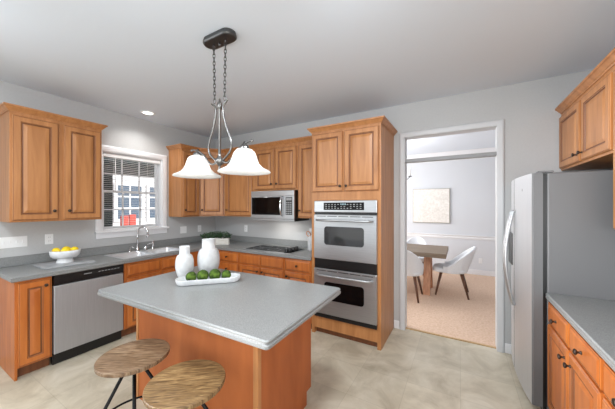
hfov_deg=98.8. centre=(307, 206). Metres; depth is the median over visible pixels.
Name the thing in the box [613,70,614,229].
upper cabinet
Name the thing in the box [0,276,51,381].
base cabinet
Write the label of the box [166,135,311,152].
crown molding
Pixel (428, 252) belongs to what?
dining table
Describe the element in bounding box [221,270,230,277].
moss ball
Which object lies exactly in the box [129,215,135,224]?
patio chair
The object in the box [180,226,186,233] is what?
wall plate
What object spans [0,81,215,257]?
wall
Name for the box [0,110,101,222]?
upper cabinet
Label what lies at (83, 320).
dishwasher
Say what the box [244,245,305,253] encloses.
cooktop
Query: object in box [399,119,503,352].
door frame
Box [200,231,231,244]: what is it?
planter box
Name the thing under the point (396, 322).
baseboard
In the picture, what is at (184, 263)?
vase
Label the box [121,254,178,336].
base cabinet
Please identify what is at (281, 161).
upper cabinet
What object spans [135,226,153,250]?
tap
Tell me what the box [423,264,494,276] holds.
baseboard
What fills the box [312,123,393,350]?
tall cabinet
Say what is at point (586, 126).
upper cabinet
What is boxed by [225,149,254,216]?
upper cabinet
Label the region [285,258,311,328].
base cabinet
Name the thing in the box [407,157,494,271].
wall
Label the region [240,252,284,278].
base cabinet
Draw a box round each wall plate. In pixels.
[0,236,26,248]
[45,234,52,243]
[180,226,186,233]
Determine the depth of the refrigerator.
1.89 m
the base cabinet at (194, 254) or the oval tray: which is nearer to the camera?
the oval tray
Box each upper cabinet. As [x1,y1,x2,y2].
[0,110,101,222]
[169,148,198,216]
[199,152,224,215]
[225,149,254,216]
[255,143,297,190]
[298,141,311,217]
[559,65,614,170]
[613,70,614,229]
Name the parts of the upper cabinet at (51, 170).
door, door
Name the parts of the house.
pane, pane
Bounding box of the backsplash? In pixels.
[0,234,307,267]
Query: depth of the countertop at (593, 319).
1.46 m
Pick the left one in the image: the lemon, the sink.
the lemon
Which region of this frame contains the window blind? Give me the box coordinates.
[104,153,159,229]
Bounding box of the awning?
[104,157,153,226]
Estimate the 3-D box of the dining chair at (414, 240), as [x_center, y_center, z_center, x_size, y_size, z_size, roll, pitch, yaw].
[2.330,1.108,5.705,0.550,0.852,0.667,0,0,30]
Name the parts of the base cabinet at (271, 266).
door, frame, door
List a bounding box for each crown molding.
[0,102,107,129]
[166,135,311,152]
[307,115,397,135]
[555,48,614,113]
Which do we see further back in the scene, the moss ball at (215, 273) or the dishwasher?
the dishwasher
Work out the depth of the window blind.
3.71 m
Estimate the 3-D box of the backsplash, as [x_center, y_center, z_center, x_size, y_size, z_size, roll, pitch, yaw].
[-1.377,0.571,3.184,2.431,0.100,2.743,0,0,30]
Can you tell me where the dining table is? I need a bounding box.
[407,243,448,295]
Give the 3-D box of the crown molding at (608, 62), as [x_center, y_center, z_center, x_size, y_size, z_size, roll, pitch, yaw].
[2.104,-0.918,1.669,0.374,0.056,1.863,0,0,30]
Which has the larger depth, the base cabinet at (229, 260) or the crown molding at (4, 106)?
the base cabinet at (229, 260)
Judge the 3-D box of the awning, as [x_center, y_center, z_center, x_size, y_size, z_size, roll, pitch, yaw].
[-3.031,0.247,5.114,1.180,2.775,3.600,0,0,30]
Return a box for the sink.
[104,247,178,258]
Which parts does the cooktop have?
trim frame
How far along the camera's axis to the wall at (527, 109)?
2.85 m
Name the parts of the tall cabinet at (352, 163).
door, door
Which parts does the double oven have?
handle, handle, oven door, oven door, divider trim, control panel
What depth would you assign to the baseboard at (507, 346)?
2.74 m
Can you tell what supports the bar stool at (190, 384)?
on the floor at (413, 369)
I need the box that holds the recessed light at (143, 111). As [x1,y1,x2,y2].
[140,110,154,114]
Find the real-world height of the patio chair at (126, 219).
1.361 m
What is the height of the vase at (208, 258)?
0.325 m
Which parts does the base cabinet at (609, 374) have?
door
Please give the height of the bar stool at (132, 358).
0.639 m
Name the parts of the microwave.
door, trim, handle, control panel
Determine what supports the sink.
in the countertop at (14, 269)
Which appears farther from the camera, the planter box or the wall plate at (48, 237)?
the planter box
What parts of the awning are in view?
post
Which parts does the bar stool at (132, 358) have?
leg, seat, leg, leg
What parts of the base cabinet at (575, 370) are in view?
door, drawer, knob, knob, door, drawer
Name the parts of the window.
sash, sash, sill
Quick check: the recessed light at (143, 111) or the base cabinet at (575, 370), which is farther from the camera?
the recessed light at (143, 111)
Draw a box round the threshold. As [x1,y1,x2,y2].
[406,327,495,348]
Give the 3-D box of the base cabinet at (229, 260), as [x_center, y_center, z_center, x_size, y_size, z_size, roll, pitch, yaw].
[-1.051,1.098,4.189,0.485,0.872,0.671,0,0,30]
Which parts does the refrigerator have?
handle, handle, freezer door, fridge door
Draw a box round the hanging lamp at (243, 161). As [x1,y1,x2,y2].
[172,27,270,178]
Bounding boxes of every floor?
[0,328,540,408]
[406,270,495,346]
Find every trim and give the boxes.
[407,147,494,163]
[407,232,494,240]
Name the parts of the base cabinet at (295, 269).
drawer, door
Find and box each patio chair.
[120,216,128,225]
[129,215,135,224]
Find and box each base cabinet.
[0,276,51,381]
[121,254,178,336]
[190,251,198,266]
[218,250,239,271]
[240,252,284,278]
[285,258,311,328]
[547,302,606,408]
[602,362,614,408]
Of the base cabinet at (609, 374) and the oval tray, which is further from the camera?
the oval tray
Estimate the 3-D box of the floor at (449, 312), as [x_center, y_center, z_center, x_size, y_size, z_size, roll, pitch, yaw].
[1.933,1.583,5.021,5.500,0.104,3.614,0,0,30]
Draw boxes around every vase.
[175,245,193,276]
[197,238,219,272]
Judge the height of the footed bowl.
0.134 m
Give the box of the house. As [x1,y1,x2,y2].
[113,175,154,225]
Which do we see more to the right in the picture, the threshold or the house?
the threshold
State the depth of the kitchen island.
1.74 m
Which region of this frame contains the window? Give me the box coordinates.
[94,145,168,238]
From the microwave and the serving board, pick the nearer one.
the serving board
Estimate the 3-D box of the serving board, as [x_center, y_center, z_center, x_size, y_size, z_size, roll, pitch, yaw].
[-2.619,0.613,2.837,0.390,0.015,0.415,0,0,30]
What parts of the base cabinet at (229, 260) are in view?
drawer, drawer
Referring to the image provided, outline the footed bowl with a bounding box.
[49,248,80,263]
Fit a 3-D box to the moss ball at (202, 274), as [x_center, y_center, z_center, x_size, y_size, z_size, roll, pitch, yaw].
[-0.850,0.562,2.136,0.093,0.093,0.093,0,0,30]
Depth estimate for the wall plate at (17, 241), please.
2.73 m
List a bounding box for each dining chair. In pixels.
[407,236,427,263]
[407,250,423,302]
[433,246,476,299]
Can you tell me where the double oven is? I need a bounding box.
[314,200,377,329]
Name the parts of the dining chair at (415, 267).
backrest, leg, leg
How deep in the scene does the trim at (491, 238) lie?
6.11 m
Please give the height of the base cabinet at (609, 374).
0.872 m
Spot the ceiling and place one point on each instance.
(290, 62)
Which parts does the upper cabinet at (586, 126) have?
door, door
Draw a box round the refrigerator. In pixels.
[503,170,614,408]
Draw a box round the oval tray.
[175,273,239,285]
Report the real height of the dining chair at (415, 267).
0.852 m
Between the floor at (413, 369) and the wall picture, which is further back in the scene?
the wall picture
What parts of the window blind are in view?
rail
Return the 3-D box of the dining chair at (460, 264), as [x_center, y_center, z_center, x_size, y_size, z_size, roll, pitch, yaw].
[2.566,1.108,4.610,0.667,0.852,0.550,0,0,30]
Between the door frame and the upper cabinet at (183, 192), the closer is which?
the door frame
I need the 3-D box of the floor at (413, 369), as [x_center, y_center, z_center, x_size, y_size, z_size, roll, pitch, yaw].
[-1.107,1.585,0.918,5.416,0.100,6.475,0,0,30]
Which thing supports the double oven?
in the tall cabinet at (352, 163)
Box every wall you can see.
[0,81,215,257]
[216,70,609,351]
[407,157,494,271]
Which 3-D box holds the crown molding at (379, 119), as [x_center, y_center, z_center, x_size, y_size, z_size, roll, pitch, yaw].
[0.561,-0.916,3.258,0.934,0.056,0.666,0,0,30]
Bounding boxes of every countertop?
[0,234,311,282]
[546,293,614,371]
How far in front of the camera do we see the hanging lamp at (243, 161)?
1.95 m
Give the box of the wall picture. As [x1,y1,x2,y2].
[413,188,449,222]
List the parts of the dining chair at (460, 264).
leg, seat, backrest, leg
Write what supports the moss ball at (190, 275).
in the oval tray
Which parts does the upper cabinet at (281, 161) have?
door, door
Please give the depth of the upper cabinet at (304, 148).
3.59 m
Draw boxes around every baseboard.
[394,320,398,328]
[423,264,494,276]
[505,343,510,353]
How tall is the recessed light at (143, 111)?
0.008 m
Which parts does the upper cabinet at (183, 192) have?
door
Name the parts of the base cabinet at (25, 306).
door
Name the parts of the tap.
spout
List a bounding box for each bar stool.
[94,338,169,408]
[142,359,225,408]
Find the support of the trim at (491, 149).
attached to the wall at (471, 182)
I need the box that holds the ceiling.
[0,0,614,154]
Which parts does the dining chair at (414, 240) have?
backrest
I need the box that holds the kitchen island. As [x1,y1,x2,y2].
[97,266,340,408]
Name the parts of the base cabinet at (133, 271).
door, frame, door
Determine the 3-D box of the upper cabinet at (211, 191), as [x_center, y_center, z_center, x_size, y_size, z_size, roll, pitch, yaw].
[-1.632,-0.365,4.558,0.605,1.060,0.619,0,0,30]
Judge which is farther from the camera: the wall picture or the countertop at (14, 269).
the wall picture
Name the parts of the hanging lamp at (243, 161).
lamp shade, scroll arm, arm, chain, stem, chain, arm, scroll arm, lamp shade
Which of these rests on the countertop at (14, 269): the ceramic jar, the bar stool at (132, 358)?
the ceramic jar
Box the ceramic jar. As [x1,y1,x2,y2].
[306,228,311,250]
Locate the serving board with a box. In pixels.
[31,258,94,269]
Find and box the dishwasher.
[51,264,123,364]
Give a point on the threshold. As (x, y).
(406, 327)
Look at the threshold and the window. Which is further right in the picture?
the threshold
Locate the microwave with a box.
[251,190,308,221]
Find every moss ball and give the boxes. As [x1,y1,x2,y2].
[186,272,196,280]
[197,270,208,279]
[209,269,220,278]
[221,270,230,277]
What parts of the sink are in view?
bowl, bowl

